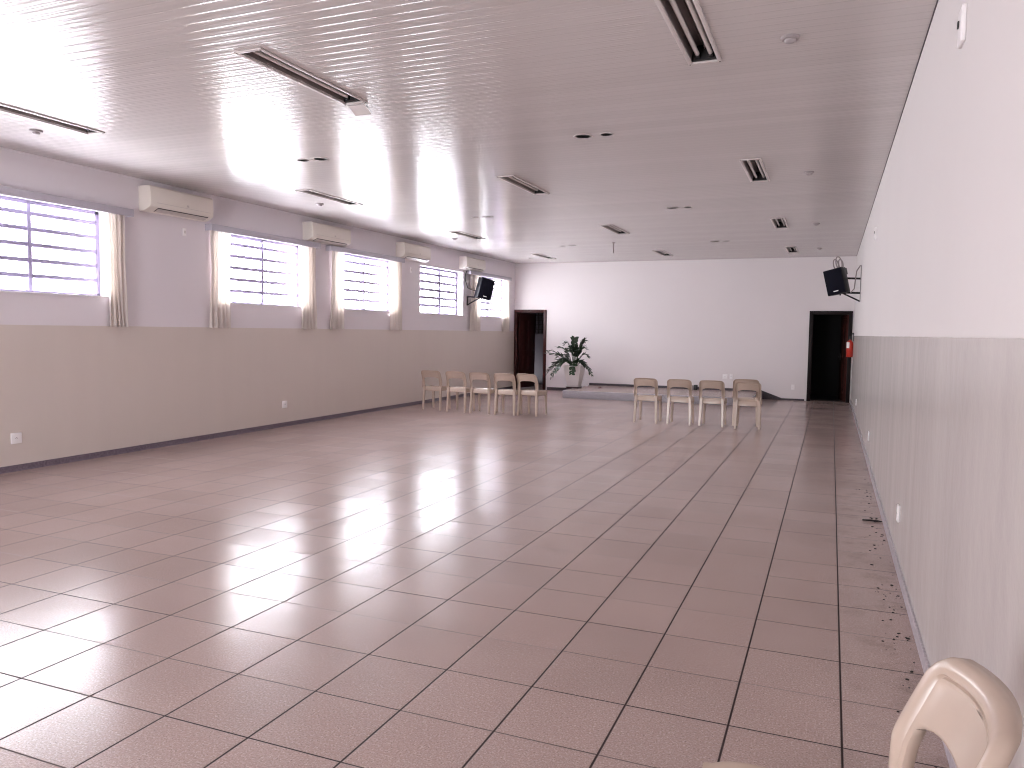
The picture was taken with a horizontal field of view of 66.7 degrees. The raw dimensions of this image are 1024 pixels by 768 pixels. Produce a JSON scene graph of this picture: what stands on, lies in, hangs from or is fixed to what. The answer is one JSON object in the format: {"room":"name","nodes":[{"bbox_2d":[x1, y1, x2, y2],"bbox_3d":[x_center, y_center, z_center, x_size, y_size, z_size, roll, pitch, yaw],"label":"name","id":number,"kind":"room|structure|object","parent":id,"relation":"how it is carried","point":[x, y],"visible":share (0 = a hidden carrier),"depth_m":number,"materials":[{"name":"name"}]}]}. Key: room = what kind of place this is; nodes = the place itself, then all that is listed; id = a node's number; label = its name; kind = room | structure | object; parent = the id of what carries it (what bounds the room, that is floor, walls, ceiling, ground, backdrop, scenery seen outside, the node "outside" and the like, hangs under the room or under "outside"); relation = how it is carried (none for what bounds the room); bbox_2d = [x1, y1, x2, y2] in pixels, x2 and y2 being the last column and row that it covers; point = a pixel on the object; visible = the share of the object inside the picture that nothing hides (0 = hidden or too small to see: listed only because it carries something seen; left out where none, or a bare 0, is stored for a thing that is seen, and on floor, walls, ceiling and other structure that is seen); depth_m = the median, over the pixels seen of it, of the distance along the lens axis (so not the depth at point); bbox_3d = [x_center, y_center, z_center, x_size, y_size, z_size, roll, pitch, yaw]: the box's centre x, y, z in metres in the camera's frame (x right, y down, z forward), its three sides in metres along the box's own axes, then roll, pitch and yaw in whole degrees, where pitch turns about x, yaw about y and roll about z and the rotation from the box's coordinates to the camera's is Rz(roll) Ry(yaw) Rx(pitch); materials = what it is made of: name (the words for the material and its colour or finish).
{"room":"event hall","nodes":[
{"label":"event hall","id":0,"kind":"room"},
{"bbox_2d":[0,149,514,466],"bbox_3d":[-4.343,-0.981,10.250,0.200,3.510,23.050,2,4,22],"label":"wall","id":1,"kind":"structure","parent":0,"point":[73,383],"depth_m":10.21,"materials":[{"name":"paint"}]},
{"bbox_2d":[11,432,21,443],"bbox_3d":[-5.166,0.565,8.107,0.013,0.112,0.115,2,4,22],"label":"socket plate","id":2,"kind":"object","parent":1,"relation":"attached to","point":[16,438],"visible":1,"depth_m":8.10,"materials":[{"name":"white plastic"}]},
{"bbox_2d":[0,195,108,296],"bbox_3d":[-5.161,-1.455,8.180,0.215,0.996,2.000,2,4,22],"label":"window","id":3,"kind":"structure","parent":1,"relation":"in","point":[27,213],"depth_m":8.50,"materials":[{"name":"white paint"}]},
{"bbox_2d":[0,185,133,216],"bbox_3d":[-5.009,-1.956,8.099,0.120,0.088,2.485,2,4,22],"label":"pelmet","id":4,"kind":"object","parent":1,"relation":"attached to","point":[9,191],"visible":1,"depth_m":8.39,"materials":[{"name":"metal"}]},
{"bbox_2d":[107,213,128,326],"bbox_3d":[-4.618,-1.344,9.109,0.069,1.342,0.276,2,4,22],"label":"curtain","id":5,"kind":"object","parent":4,"relation":"hanging from","point":[118,301],"visible":1,"depth_m":9.10,"materials":[{"name":"white fabric"}]},
{"bbox_2d":[138,185,212,221],"bbox_3d":[-4.233,-2.276,9.854,0.206,0.300,1.030,2,4,22],"label":"air conditioner","id":6,"kind":"object","parent":1,"relation":"attached to","point":[152,199],"visible":1,"depth_m":9.71,"materials":[{"name":"beige plastic"}]},
{"bbox_2d":[154,208,207,217],"bbox_3d":[-4.187,-2.150,9.869,0.080,0.040,0.820,2,4,22],"label":"air vent","id":7,"kind":"object","parent":6,"relation":"attached to","point":[178,212],"depth_m":9.82,"materials":[{"name":"white plastic"}]},
{"bbox_2d":[0,386,512,473],"bbox_3d":[-4.258,0.738,10.350,0.012,0.068,22.700,2,4,22],"label":"baseboard","id":8,"kind":"structure","parent":1,"relation":"attached to","point":[44,463],"depth_m":10.22,"materials":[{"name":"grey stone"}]},
{"bbox_2d":[0,147,513,263],"bbox_3d":[-4.214,-2.522,10.128,0.015,0.015,22.700,2,4,22],"label":"trim","id":9,"kind":"structure","parent":1,"relation":"attached to","point":[0,147],"depth_m":10.35,"materials":[{"name":"paint"}]},
{"bbox_2d":[205,224,320,248],"bbox_3d":[-3.605,-2.169,11.516,0.120,0.088,2.405,2,4,22],"label":"pelmet","id":10,"kind":"object","parent":1,"relation":"attached to","point":[214,227],"visible":1,"depth_m":11.27,"materials":[{"name":"metal"}]},
{"bbox_2d":[209,230,230,327],"bbox_3d":[-3.991,-1.440,10.635,0.069,1.342,0.399,2,4,22],"label":"curtain","id":11,"kind":"object","parent":10,"relation":"hanging from","point":[220,309],"visible":1,"depth_m":10.64,"materials":[{"name":"white fabric"}]},
{"bbox_2d":[230,234,301,307],"bbox_3d":[-3.761,-1.668,11.587,0.215,0.996,2.000,2,4,22],"label":"window","id":12,"kind":"structure","parent":1,"relation":"in","point":[260,248],"depth_m":11.75,"materials":[{"name":"white paint"}]},
{"bbox_2d":[301,246,316,328],"bbox_3d":[-3.244,-1.553,12.454,0.069,1.342,0.420,2,4,22],"label":"curtain","id":13,"kind":"object","parent":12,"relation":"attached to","point":[309,302],"visible":1,"depth_m":12.45,"materials":[{"name":"white fabric"}]},
{"bbox_2d":[282,401,286,407],"bbox_3d":[-3.530,0.316,12.088,0.013,0.110,0.110,2,4,22],"label":"socket plate","id":14,"kind":"object","parent":1,"relation":"attached to","point":[284,403],"visible":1,"depth_m":12.07,"materials":[{"name":"white plastic"}]},
{"bbox_2d":[302,221,350,246],"bbox_3d":[-3.029,-2.451,12.786,0.206,0.295,1.060,2,4,22],"label":"air conditioner","id":15,"kind":"object","parent":1,"relation":"attached to","point":[325,234],"visible":0.94,"depth_m":12.62,"materials":[{"name":"beige plastic"}]},
{"bbox_2d":[326,245,404,262],"bbox_3d":[-2.584,-2.324,14.000,0.120,0.088,2.405,2,4,22],"label":"pelmet","id":16,"kind":"object","parent":1,"relation":"attached to","point":[328,247],"visible":1,"depth_m":13.75,"materials":[{"name":"metal"}]},
{"bbox_2d":[330,251,343,328],"bbox_3d":[-2.951,-1.598,13.165,0.069,1.342,0.420,2,4,22],"label":"curtain","id":17,"kind":"object","parent":16,"relation":"hanging from","point":[337,288],"visible":1,"depth_m":13.16,"materials":[{"name":"white fabric"}]},
{"bbox_2d":[344,253,389,311],"bbox_3d":[-2.714,-1.827,14.136,0.215,0.996,2.000,2,4,22],"label":"window","id":18,"kind":"structure","parent":1,"relation":"in","point":[362,263],"depth_m":14.31,"materials":[{"name":"white paint"}]},
{"bbox_2d":[390,261,401,329],"bbox_3d":[-2.221,-1.709,14.942,0.068,1.342,0.410,2,4,22],"label":"curtain","id":19,"kind":"object","parent":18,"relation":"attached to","point":[396,267],"visible":1,"depth_m":14.92,"materials":[{"name":"white fabric"}]},
{"bbox_2d":[396,242,430,262],"bbox_3d":[-1.944,-2.606,15.428,0.206,0.305,1.050,2,4,22],"label":"air conditioner","id":20,"kind":"object","parent":1,"relation":"attached to","point":[409,251],"visible":0.94,"depth_m":15.25,"materials":[{"name":"beige plastic"}]},
{"bbox_2d":[420,266,462,315],"bbox_3d":[-1.585,-1.998,16.883,0.215,0.996,2.010,2,4,22],"label":"window","id":21,"kind":"structure","parent":1,"relation":"in","point":[438,275],"depth_m":17.03,"materials":[{"name":"white paint"}]},
{"bbox_2d":[459,256,485,271],"bbox_3d":[-0.904,-2.759,17.958,0.206,0.276,1.020,2,4,22],"label":"air conditioner","id":22,"kind":"object","parent":1,"relation":"attached to","point":[465,263],"visible":0.96,"depth_m":17.71,"materials":[{"name":"beige plastic"}]},
{"bbox_2d":[465,271,494,304],"bbox_3d":[-0.738,-2.196,17.756,0.710,0.797,0.450,2,4,22],"label":"loudspeaker","id":23,"kind":"object","parent":1,"relation":"attached to","point":[485,286],"visible":1,"depth_m":17.62,"materials":[{"name":"black plastic"}]},
{"bbox_2d":[478,278,494,299],"bbox_3d":[-0.574,-2.152,17.609,0.321,0.435,0.012,13,2,-29],"label":"grille","id":24,"kind":"object","parent":23,"relation":"attached to","point":[486,286],"depth_m":17.60,"materials":[{"name":"black fabric"}]},
{"bbox_2d":[466,270,511,280],"bbox_3d":[-0.529,-2.636,19.003,0.120,0.088,2.460,2,4,22],"label":"pelmet","id":25,"kind":"object","parent":1,"relation":"attached to","point":[468,271],"visible":1,"depth_m":18.75,"materials":[{"name":"metal"}]},
{"bbox_2d":[469,274,480,330],"bbox_3d":[-0.857,-1.916,18.261,0.069,1.342,0.543,2,4,22],"label":"curtain","id":26,"kind":"object","parent":25,"relation":"hanging from","point":[475,324],"visible":0.8,"depth_m":18.18,"materials":[{"name":"white fabric"}]},
{"bbox_2d":[480,276,501,317],"bbox_3d":[-0.589,-2.150,19.307,0.215,0.996,2.000,2,4,22],"label":"window","id":27,"kind":"structure","parent":1,"relation":"in","point":[487,302],"depth_m":19.82,"materials":[{"name":"white paint"}]},
{"bbox_2d":[502,280,509,330],"bbox_3d":[-0.154,-2.023,19.976,0.068,1.342,0.471,2,4,22],"label":"curtain","id":28,"kind":"object","parent":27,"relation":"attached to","point":[505,308],"visible":0.99,"depth_m":19.95,"materials":[{"name":"white fabric"}]},
{"bbox_2d":[0,0,936,263],"bbox_3d":[-0.398,-2.379,8.542,8.685,0.012,23.050,2,4,22],"label":"ceiling","id":29,"kind":"structure","parent":0,"point":[461,95],"depth_m":6.31,"materials":[{"name":"white plastic"}]},
{"bbox_2d":[29,129,42,134],"bbox_3d":[-4.375,-2.311,7.154,0.110,0.039,0.110,2,4,22],"label":"ceiling sensor","id":30,"kind":"object","parent":29,"relation":"attached to","point":[33,131],"visible":1,"depth_m":7.13,"materials":[{"name":"grey plastic"}]},
{"bbox_2d":[0,103,104,134],"bbox_3d":[-4.088,-2.334,6.639,0.217,0.113,1.242,2,4,22],"label":"ceiling light","id":31,"kind":"object","parent":29,"relation":"attached to","point":[87,130],"visible":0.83,"depth_m":6.80,"materials":[{"name":"white metal"}]},
{"bbox_2d":[234,47,371,115],"bbox_3d":[-1.448,-2.200,5.613,0.217,0.174,1.335,2,4,22],"label":"ceiling light","id":32,"kind":"object","parent":29,"relation":"attached to","point":[260,54],"visible":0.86,"depth_m":5.59,"materials":[{"name":"white metal"}]},
{"bbox_2d":[312,157,328,160],"bbox_3d":[-2.017,-2.398,8.183,0.176,0.068,0.176,2,4,22],"label":"recessed light","id":33,"kind":"object","parent":29,"relation":"in","point":[313,158],"visible":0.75,"depth_m":8.19,"materials":[{"name":"black metal"}]},
{"bbox_2d":[295,189,362,205],"bbox_3d":[-2.467,-2.581,10.582,0.217,0.113,1.242,2,4,22],"label":"ceiling light","id":34,"kind":"object","parent":29,"relation":"attached to","point":[316,193],"visible":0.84,"depth_m":10.59,"materials":[{"name":"white metal"}]},
{"bbox_2d":[447,231,484,239],"bbox_3d":[-0.840,-2.828,14.543,0.217,0.113,1.242,2,4,22],"label":"ceiling light","id":35,"kind":"object","parent":29,"relation":"attached to","point":[455,232],"visible":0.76,"depth_m":14.59,"materials":[{"name":"white metal"}]},
{"bbox_2d":[496,175,549,194],"bbox_3d":[0.155,-2.474,9.511,0.217,0.113,1.242,2,4,22],"label":"ceiling light","id":36,"kind":"object","parent":29,"relation":"attached to","point":[512,178],"visible":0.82,"depth_m":9.55,"materials":[{"name":"white metal"}]},
{"bbox_2d":[531,253,555,258],"bbox_3d":[0.746,-3.069,18.403,0.217,0.113,1.242,2,4,22],"label":"ceiling light","id":37,"kind":"object","parent":29,"relation":"attached to","point":[537,254],"visible":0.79,"depth_m":18.54,"materials":[{"name":"white metal"}]},
{"bbox_2d":[573,134,592,138],"bbox_3d":[0.647,-2.290,7.095,0.176,0.068,0.176,2,4,22],"label":"recessed light","id":38,"kind":"object","parent":29,"relation":"in","point":[578,136],"visible":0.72,"depth_m":7.09,"materials":[{"name":"black metal"}]},
{"bbox_2d":[600,132,612,135],"bbox_3d":[0.851,-2.282,7.011,0.120,0.068,0.120,2,4,22],"label":"recessed light","id":39,"kind":"object","parent":29,"relation":"in","point":[605,133],"visible":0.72,"depth_m":7.01,"materials":[{"name":"black metal"}]},
{"bbox_2d":[599,224,629,234],"bbox_3d":[1.783,-2.722,13.472,0.217,0.113,1.242,2,4,22],"label":"ceiling light","id":40,"kind":"object","parent":29,"relation":"attached to","point":[610,226],"visible":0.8,"depth_m":13.55,"materials":[{"name":"white metal"}]},
{"bbox_2d":[652,250,672,255],"bbox_3d":[3.369,-2.963,17.332,0.217,0.113,1.242,2,4,22],"label":"ceiling light","id":41,"kind":"object","parent":29,"relation":"attached to","point":[659,251],"visible":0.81,"depth_m":17.39,"materials":[{"name":"white metal"}]},
{"bbox_2d":[654,0,721,65],"bbox_3d":[1.038,-2.127,4.546,0.217,0.113,1.242,2,4,22],"label":"ceiling light","id":42,"kind":"object","parent":29,"relation":"attached to","point":[687,17],"visible":0.98,"depth_m":4.68,"materials":[{"name":"white metal"}]},
{"bbox_2d":[739,158,769,182],"bbox_3d":[2.658,-2.373,8.489,0.217,0.113,1.242,2,4,22],"label":"ceiling light","id":43,"kind":"object","parent":29,"relation":"attached to","point":[755,167],"visible":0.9,"depth_m":8.63,"materials":[{"name":"white metal"}]},
{"bbox_2d":[770,217,788,228],"bbox_3d":[4.285,-2.620,12.450,0.217,0.113,1.242,2,4,22],"label":"ceiling light","id":44,"kind":"object","parent":29,"relation":"attached to","point":[780,222],"visible":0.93,"depth_m":12.72,"materials":[{"name":"white metal"}]},
{"bbox_2d":[781,33,799,43],"bbox_3d":[1.671,-2.065,4.674,0.110,0.039,0.110,2,4,22],"label":"ceiling sensor","id":45,"kind":"object","parent":29,"relation":"attached to","point":[792,38],"visible":1,"depth_m":4.65,"materials":[{"name":"grey plastic"}]},
{"bbox_2d":[785,246,798,252],"bbox_3d":[5.871,-2.861,16.310,0.217,0.113,1.242,2,4,22],"label":"ceiling light","id":46,"kind":"object","parent":29,"relation":"attached to","point":[792,249],"visible":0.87,"depth_m":16.60,"materials":[{"name":"white metal"}]},
{"bbox_2d":[804,171,813,175],"bbox_3d":[3.257,-2.306,8.534,0.110,0.039,0.110,2,4,22],"label":"ceiling sensor","id":47,"kind":"object","parent":29,"relation":"attached to","point":[808,173],"visible":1,"depth_m":8.51,"materials":[{"name":"grey plastic"}]},
{"bbox_2d":[0,384,949,767],"bbox_3d":[-0.034,0.917,9.762,8.885,0.100,25.400,2,4,22],"label":"floor","id":48,"kind":"structure","parent":0,"point":[581,583],"depth_m":4.47,"materials":[{"name":"tile"}]},
{"bbox_2d":[421,370,450,410],"bbox_3d":[-1.474,0.108,14.989,0.418,0.770,0.547,2,4,22],"label":"plastic chair","id":49,"kind":"object","parent":48,"relation":"on","point":[425,373],"visible":0.93,"depth_m":14.86,"materials":[{"name":"beige plastic"}]},
{"bbox_2d":[445,371,474,412],"bbox_3d":[-0.989,0.132,14.737,0.418,0.770,0.547,2,4,22],"label":"plastic chair","id":50,"kind":"object","parent":48,"relation":"on","point":[449,374],"visible":0.96,"depth_m":14.61,"materials":[{"name":"beige plastic"}]},
{"bbox_2d":[469,372,497,413],"bbox_3d":[-0.538,0.154,14.488,0.418,0.770,0.547,2,4,21],"label":"plastic chair","id":51,"kind":"object","parent":48,"relation":"on","point":[472,375],"visible":0.94,"depth_m":14.35,"materials":[{"name":"beige plastic"}]},
{"bbox_2d":[493,373,521,415],"bbox_3d":[-0.079,0.175,14.268,0.418,0.770,0.547,2,4,20],"label":"plastic chair","id":52,"kind":"object","parent":48,"relation":"on","point":[497,376],"visible":0.96,"depth_m":14.12,"materials":[{"name":"beige plastic"}]},
{"bbox_2d":[517,374,546,416],"bbox_3d":[0.355,0.185,14.198,0.418,0.770,0.547,3,4,29],"label":"plastic chair","id":53,"kind":"object","parent":48,"relation":"on","point":[520,377],"visible":1,"depth_m":14.08,"materials":[{"name":"beige plastic"}]},
{"bbox_2d":[633,378,661,422],"bbox_3d":[2.333,0.266,13.381,0.418,0.770,0.547,2,4,22],"label":"plastic chair","id":54,"kind":"object","parent":48,"relation":"on","point":[652,382],"visible":1,"depth_m":13.26,"materials":[{"name":"beige plastic"}]},
{"bbox_2d":[562,385,755,406],"bbox_3d":[3.519,0.251,18.244,4.200,0.173,2.138,2,4,22],"label":"platform","id":55,"kind":"object","parent":48,"relation":"on","point":[623,393],"visible":0.7,"depth_m":17.82,"materials":[{"name":"tile"}]},
{"bbox_2d":[564,365,584,387],"bbox_3d":[1.517,-0.179,18.911,0.434,0.545,0.434,2,4,22],"label":"planter","id":56,"kind":"object","parent":55,"relation":"on","point":[573,381],"visible":0.81,"depth_m":18.77,"materials":[{"name":"ceramic"}]},
{"bbox_2d":[546,336,592,379],"bbox_3d":[1.338,-0.624,18.816,1.304,1.097,0.680,2,4,22],"label":"potted plant","id":57,"kind":"object","parent":56,"relation":"in","point":[573,347],"visible":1,"depth_m":18.83,"materials":[{"name":"green plant"}]},
{"bbox_2d":[692,385,697,389],"bbox_3d":[4.407,0.079,18.845,0.165,0.115,0.110,2,4,22],"label":"box","id":58,"kind":"object","parent":55,"relation":"on","point":[694,387],"visible":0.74,"depth_m":18.79,"materials":[{"name":"black metal"}]},
{"bbox_2d":[666,379,693,424],"bbox_3d":[2.848,0.288,13.149,0.418,0.770,0.547,2,4,20],"label":"plastic chair","id":59,"kind":"object","parent":48,"relation":"on","point":[671,383],"visible":1,"depth_m":13.01,"materials":[{"name":"beige plastic"}]},
{"bbox_2d":[698,380,726,426],"bbox_3d":[3.342,0.308,12.947,0.418,0.770,0.547,2,4,22],"label":"plastic chair","id":60,"kind":"object","parent":48,"relation":"on","point":[703,384],"visible":1,"depth_m":12.80,"materials":[{"name":"beige plastic"}]},
{"bbox_2d":[734,382,761,429],"bbox_3d":[3.837,0.336,12.637,0.418,0.770,0.547,2,4,20],"label":"plastic chair","id":61,"kind":"object","parent":48,"relation":"on","point":[754,386],"visible":0.96,"depth_m":12.47,"materials":[{"name":"beige plastic"}]},
{"bbox_2d":[732,379,758,426],"bbox_3d":[3.814,0.291,12.676,0.418,0.770,0.547,2,4,19],"label":"plastic chair","id":62,"kind":"object","parent":61,"relation":"on","point":[735,380],"visible":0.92,"depth_m":12.53,"materials":[{"name":"beige plastic"}]},
{"bbox_2d":[702,657,1022,767],"bbox_3d":[0.671,1.005,1.617,0.599,0.843,0.458,2,4,18],"label":"plastic chair","id":63,"kind":"object","parent":48,"relation":"on","point":[972,711],"visible":1,"depth_m":1.59,"materials":[{"name":"beige plastic"}]},
{"bbox_2d":[862,519,881,521],"bbox_3d":[2.960,1.125,6.390,0.149,0.016,0.054,2,4,22],"label":"twig","id":64,"kind":"object","parent":48,"relation":"on","point":[862,519],"visible":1,"depth_m":6.40,"materials":[{"name":"brown wood"}]},
{"bbox_2d":[859,489,936,767],"bbox_3d":[2.420,1.208,5.145,0.189,0.006,6.850,2,4,22],"label":"crumbs","id":65,"kind":"object","parent":48,"relation":"on","point":[859,489],"visible":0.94,"depth_m":4.53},
{"bbox_2d":[489,287,543,383],"bbox_3d":[0.893,-1.272,21.536,2.500,2.700,1.900,2,4,22],"label":"wall","id":66,"kind":"structure","parent":0,"point":[538,366],"depth_m":22.50,"materials":[{"name":"white paint"}]},
{"bbox_2d":[514,310,546,389],"bbox_3d":[0.637,-0.937,20.981,0.910,2.100,0.886,2,4,22],"label":"door","id":67,"kind":"structure","parent":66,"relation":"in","point":[524,322],"depth_m":20.93,"materials":[{"name":"red wood"}]},
{"bbox_2d":[535,313,543,333],"bbox_3d":[0.890,-1.770,22.405,0.600,0.675,0.040,2,4,22],"label":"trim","id":68,"kind":"structure","parent":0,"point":[538,315],"depth_m":22.43,"materials":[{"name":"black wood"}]},
{"bbox_2d":[515,256,856,402],"bbox_3d":[3.834,-1.486,19.259,8.485,3.510,0.150,2,4,22],"label":"wall","id":69,"kind":"structure","parent":0,"point":[695,321],"depth_m":19.00,"materials":[{"name":"paint"}]},
{"bbox_2d":[547,383,803,400],"bbox_3d":[3.846,0.160,19.248,6.340,0.227,0.050,2,4,22],"label":"baseboard","id":70,"kind":"structure","parent":69,"relation":"attached to","point":[764,395],"depth_m":19.07,"materials":[{"name":"stone"}]},
{"bbox_2d":[810,315,842,400],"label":"door","id":71,"kind":"structure","parent":0,"point":[826,328],"depth_m":19.69,"materials":[{"name":"paint"}]},
{"bbox_2d":[806,311,852,402],"bbox_3d":[7.432,-0.652,18.213,0.915,2.080,0.898,2,4,22],"label":"door frame","id":72,"kind":"structure","parent":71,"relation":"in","point":[847,318],"depth_m":17.93,"materials":[{"name":"black wood"}]},
{"bbox_2d":[851,0,1023,767],"bbox_3d":[3.896,-0.722,7.991,0.200,3.510,25.100,2,4,22],"label":"wall","id":73,"kind":"structure","parent":0,"point":[937,385],"depth_m":3.11,"materials":[{"name":"paint"}]},
{"bbox_2d":[823,256,861,301],"bbox_3d":[6.030,-1.914,14.203,0.380,0.828,0.574,-3,5,-43],"label":"loudspeaker","id":74,"kind":"object","parent":73,"relation":"attached to","point":[836,279],"visible":0.99,"depth_m":14.14,"materials":[{"name":"black plastic"}]},
{"bbox_2d":[823,268,844,294],"bbox_3d":[5.860,-1.860,14.148,0.012,0.435,0.321,-10,-2,-43],"label":"grille","id":75,"kind":"object","parent":74,"relation":"attached to","point":[834,278],"depth_m":14.13,"materials":[{"name":"black fabric"}]},
{"bbox_2d":[846,333,853,356],"bbox_3d":[7.493,-0.865,17.223,0.161,0.540,0.152,-1,4,-18],"label":"fire extinguisher","id":76,"kind":"object","parent":73,"relation":"attached to","point":[849,348],"visible":0.99,"depth_m":17.18,"materials":[{"name":"red paint"}]},
{"bbox_2d":[857,0,937,253],"bbox_3d":[3.440,-2.217,7.002,0.007,0.005,22.700,2,4,22],"label":"trim","id":77,"kind":"structure","parent":73,"relation":"attached to","point":[937,0],"depth_m":5.67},
{"bbox_2d":[896,504,899,522],"bbox_3d":[2.563,0.858,5.167,0.013,0.110,0.070,2,4,22],"label":"socket plate","id":78,"kind":"object","parent":73,"relation":"attached to","point":[898,506],"visible":1,"depth_m":5.14,"materials":[{"name":"white plastic"}]},
{"bbox_2d":[850,400,956,767],"bbox_3d":[3.395,1.045,7.224,0.014,0.075,22.700,2,4,22],"label":"baseboard","id":79,"kind":"structure","parent":73,"relation":"attached to","point":[924,660],"depth_m":4.59,"materials":[{"name":"grey stone"}]},
{"bbox_2d":[957,3,966,48],"bbox_3d":[1.849,-1.472,3.203,0.024,0.146,0.110,2,4,22],"label":"wall box","id":80,"kind":"object","parent":73,"relation":"attached to","point":[962,18],"visible":1,"depth_m":3.16,"materials":[{"name":"white plastic"}]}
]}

